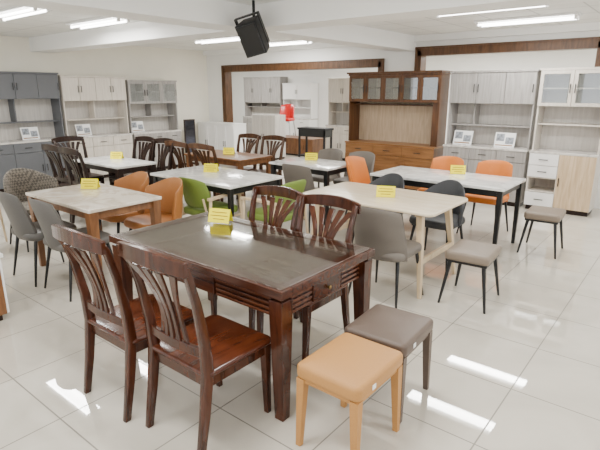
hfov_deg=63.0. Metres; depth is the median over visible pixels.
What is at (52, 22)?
ceiling
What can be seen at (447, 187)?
tub chair
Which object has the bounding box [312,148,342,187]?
upholstered chair
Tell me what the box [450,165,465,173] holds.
price card
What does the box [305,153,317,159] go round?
price card
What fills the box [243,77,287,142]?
display cabinet
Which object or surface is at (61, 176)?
dining chair
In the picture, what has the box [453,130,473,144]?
information sheet
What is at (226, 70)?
trim
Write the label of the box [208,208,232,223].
price card
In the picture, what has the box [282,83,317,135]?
display cabinet
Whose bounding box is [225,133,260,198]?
dining chair
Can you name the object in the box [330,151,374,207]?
upholstered chair
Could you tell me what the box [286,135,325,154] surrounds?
sideboard
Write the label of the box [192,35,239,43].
ceiling light
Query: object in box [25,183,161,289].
dining table
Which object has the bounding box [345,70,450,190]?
tall cabinet
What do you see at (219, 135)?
cabinet
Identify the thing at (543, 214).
stool
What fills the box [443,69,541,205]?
display cabinet
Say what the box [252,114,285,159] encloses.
cabinet
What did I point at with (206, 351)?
dining chair
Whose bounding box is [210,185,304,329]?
dining chair
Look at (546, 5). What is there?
ceiling light
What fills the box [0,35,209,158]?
wall
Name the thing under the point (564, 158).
display cabinet
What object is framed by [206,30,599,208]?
wall
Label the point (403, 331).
stool
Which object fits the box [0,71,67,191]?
display cabinet
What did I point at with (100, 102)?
display cabinet
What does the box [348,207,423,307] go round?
upholstered chair
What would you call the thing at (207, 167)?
price card
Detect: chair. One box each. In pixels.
[0,191,80,286]
[3,168,60,251]
[28,197,113,301]
[41,144,99,221]
[51,136,103,183]
[51,224,193,422]
[57,147,89,222]
[99,171,148,233]
[109,136,154,185]
[117,241,270,449]
[124,177,182,272]
[149,138,174,184]
[164,140,215,196]
[188,143,238,201]
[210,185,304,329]
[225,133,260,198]
[244,135,286,203]
[256,194,360,359]
[279,104,295,134]
[281,164,331,232]
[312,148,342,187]
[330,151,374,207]
[344,156,370,215]
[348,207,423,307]
[352,173,404,243]
[409,180,464,270]
[412,156,463,230]
[456,160,512,232]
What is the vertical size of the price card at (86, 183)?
0.098 m
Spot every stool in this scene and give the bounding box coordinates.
[296,333,402,449]
[344,304,432,422]
[437,239,500,313]
[517,205,565,258]
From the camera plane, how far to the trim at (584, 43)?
7.56 m
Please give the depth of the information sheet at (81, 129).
9.55 m
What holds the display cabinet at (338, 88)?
on the floor
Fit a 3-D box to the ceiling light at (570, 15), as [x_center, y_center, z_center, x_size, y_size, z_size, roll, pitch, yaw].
[2.902,-2.632,6.309,1.250,0.073,0.260,12,19,37]
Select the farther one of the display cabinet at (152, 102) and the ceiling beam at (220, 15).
the display cabinet at (152, 102)
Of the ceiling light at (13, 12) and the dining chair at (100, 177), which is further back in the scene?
the dining chair at (100, 177)
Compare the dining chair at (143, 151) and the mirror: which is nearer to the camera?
the dining chair at (143, 151)
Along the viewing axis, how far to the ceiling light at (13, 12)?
5.59 m
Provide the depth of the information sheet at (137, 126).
10.46 m
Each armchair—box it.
[0,208,7,241]
[178,177,243,218]
[240,179,308,233]
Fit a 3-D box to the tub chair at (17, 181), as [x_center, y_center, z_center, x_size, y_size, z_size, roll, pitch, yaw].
[-3.013,-0.196,5.533,0.554,0.841,0.575,12,19,37]
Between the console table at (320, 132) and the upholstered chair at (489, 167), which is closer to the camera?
the upholstered chair at (489, 167)
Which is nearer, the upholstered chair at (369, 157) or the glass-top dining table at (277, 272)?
the glass-top dining table at (277, 272)
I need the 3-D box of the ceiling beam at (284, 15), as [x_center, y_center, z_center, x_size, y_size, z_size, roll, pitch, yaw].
[0.195,-2.212,5.092,12.600,0.240,0.400,12,19,37]
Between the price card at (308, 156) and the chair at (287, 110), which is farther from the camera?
the chair at (287, 110)
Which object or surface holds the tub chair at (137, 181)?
on the floor
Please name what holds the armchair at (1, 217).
on the floor
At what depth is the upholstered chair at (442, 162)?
6.46 m
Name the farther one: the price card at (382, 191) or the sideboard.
the sideboard
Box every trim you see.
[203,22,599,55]
[221,58,384,122]
[414,37,599,70]
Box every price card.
[80,178,100,188]
[110,152,123,158]
[203,164,218,171]
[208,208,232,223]
[223,147,234,153]
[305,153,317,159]
[376,185,395,197]
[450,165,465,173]
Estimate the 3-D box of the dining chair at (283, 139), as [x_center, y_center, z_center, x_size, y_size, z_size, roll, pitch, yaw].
[-0.565,-0.900,7.780,0.490,1.002,0.596,12,19,37]
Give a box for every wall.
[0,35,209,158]
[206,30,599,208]
[232,49,596,143]
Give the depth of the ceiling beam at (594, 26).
7.78 m
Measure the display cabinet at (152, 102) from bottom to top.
1.900 m
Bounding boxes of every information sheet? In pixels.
[20,127,39,139]
[75,124,91,135]
[132,121,144,131]
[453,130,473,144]
[494,132,516,147]
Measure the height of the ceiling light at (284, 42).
0.073 m
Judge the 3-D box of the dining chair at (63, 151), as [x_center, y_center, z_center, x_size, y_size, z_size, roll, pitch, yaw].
[-2.720,-0.526,6.386,0.490,1.022,0.596,12,19,37]
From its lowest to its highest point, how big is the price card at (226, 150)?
0.098 m
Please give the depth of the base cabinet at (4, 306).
3.71 m
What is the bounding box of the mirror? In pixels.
[183,119,195,164]
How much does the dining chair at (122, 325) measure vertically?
1.042 m
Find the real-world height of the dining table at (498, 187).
0.750 m
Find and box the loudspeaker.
[234,0,269,57]
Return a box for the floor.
[0,142,599,449]
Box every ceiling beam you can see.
[0,0,416,51]
[29,0,597,52]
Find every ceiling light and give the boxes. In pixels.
[0,6,49,21]
[65,16,129,29]
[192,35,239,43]
[269,39,313,45]
[436,5,548,17]
[474,12,581,27]
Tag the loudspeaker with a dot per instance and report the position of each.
(252, 33)
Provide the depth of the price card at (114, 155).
6.99 m
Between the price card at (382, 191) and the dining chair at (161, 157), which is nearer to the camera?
the price card at (382, 191)
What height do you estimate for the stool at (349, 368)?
0.461 m
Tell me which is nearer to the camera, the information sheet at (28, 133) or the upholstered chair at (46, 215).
the upholstered chair at (46, 215)
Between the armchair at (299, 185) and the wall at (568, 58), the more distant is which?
the wall at (568, 58)
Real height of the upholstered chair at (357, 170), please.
0.861 m
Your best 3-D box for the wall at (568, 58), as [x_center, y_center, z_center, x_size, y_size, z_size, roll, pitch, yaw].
[3.584,-3.079,12.679,17.200,2.600,0.200,12,19,37]
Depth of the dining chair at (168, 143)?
7.06 m
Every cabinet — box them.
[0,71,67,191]
[0,253,9,320]
[57,75,132,177]
[125,80,182,171]
[197,121,245,151]
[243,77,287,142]
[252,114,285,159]
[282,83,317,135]
[325,78,348,160]
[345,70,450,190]
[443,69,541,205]
[524,67,599,216]
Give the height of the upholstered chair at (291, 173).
0.841 m
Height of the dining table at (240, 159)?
0.750 m
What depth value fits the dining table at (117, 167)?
6.66 m
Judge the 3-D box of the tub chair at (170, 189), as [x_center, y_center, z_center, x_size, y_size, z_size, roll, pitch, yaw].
[-1.434,-0.028,4.921,0.514,0.841,0.554,12,19,37]
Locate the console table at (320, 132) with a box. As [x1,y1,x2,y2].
[297,127,333,156]
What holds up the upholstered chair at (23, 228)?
on the floor
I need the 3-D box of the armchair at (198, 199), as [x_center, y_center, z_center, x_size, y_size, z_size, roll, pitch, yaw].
[-1.000,-0.145,5.364,0.576,0.831,0.571,12,19,37]
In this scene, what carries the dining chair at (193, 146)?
on the floor
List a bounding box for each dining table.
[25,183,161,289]
[73,155,156,222]
[109,212,374,421]
[150,165,283,216]
[184,149,272,200]
[269,157,346,224]
[303,182,467,298]
[370,166,525,244]
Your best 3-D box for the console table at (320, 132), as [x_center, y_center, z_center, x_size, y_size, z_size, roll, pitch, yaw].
[0.353,-1.832,11.429,0.800,0.860,0.350,12,19,37]
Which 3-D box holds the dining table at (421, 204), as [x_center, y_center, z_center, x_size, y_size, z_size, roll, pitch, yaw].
[0.775,0.083,4.686,1.360,0.750,0.820,12,19,37]
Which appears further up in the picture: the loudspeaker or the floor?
the loudspeaker
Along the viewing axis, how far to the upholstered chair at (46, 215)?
4.03 m
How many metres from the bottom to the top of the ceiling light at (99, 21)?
0.073 m
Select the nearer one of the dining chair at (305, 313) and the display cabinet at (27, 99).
the dining chair at (305, 313)
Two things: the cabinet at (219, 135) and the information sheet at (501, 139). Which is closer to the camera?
the information sheet at (501, 139)
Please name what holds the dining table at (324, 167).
on the floor
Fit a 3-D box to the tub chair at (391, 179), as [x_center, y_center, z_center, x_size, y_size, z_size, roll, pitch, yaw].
[0.895,-0.141,5.406,0.534,0.801,0.554,12,19,37]
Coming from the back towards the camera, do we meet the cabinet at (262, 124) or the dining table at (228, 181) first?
the cabinet at (262, 124)
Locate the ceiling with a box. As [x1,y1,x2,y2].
[0,0,599,50]
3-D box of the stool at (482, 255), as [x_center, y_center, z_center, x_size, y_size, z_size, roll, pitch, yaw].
[1.426,0.402,4.075,0.387,0.461,0.457,10,19,33]
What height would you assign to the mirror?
1.050 m

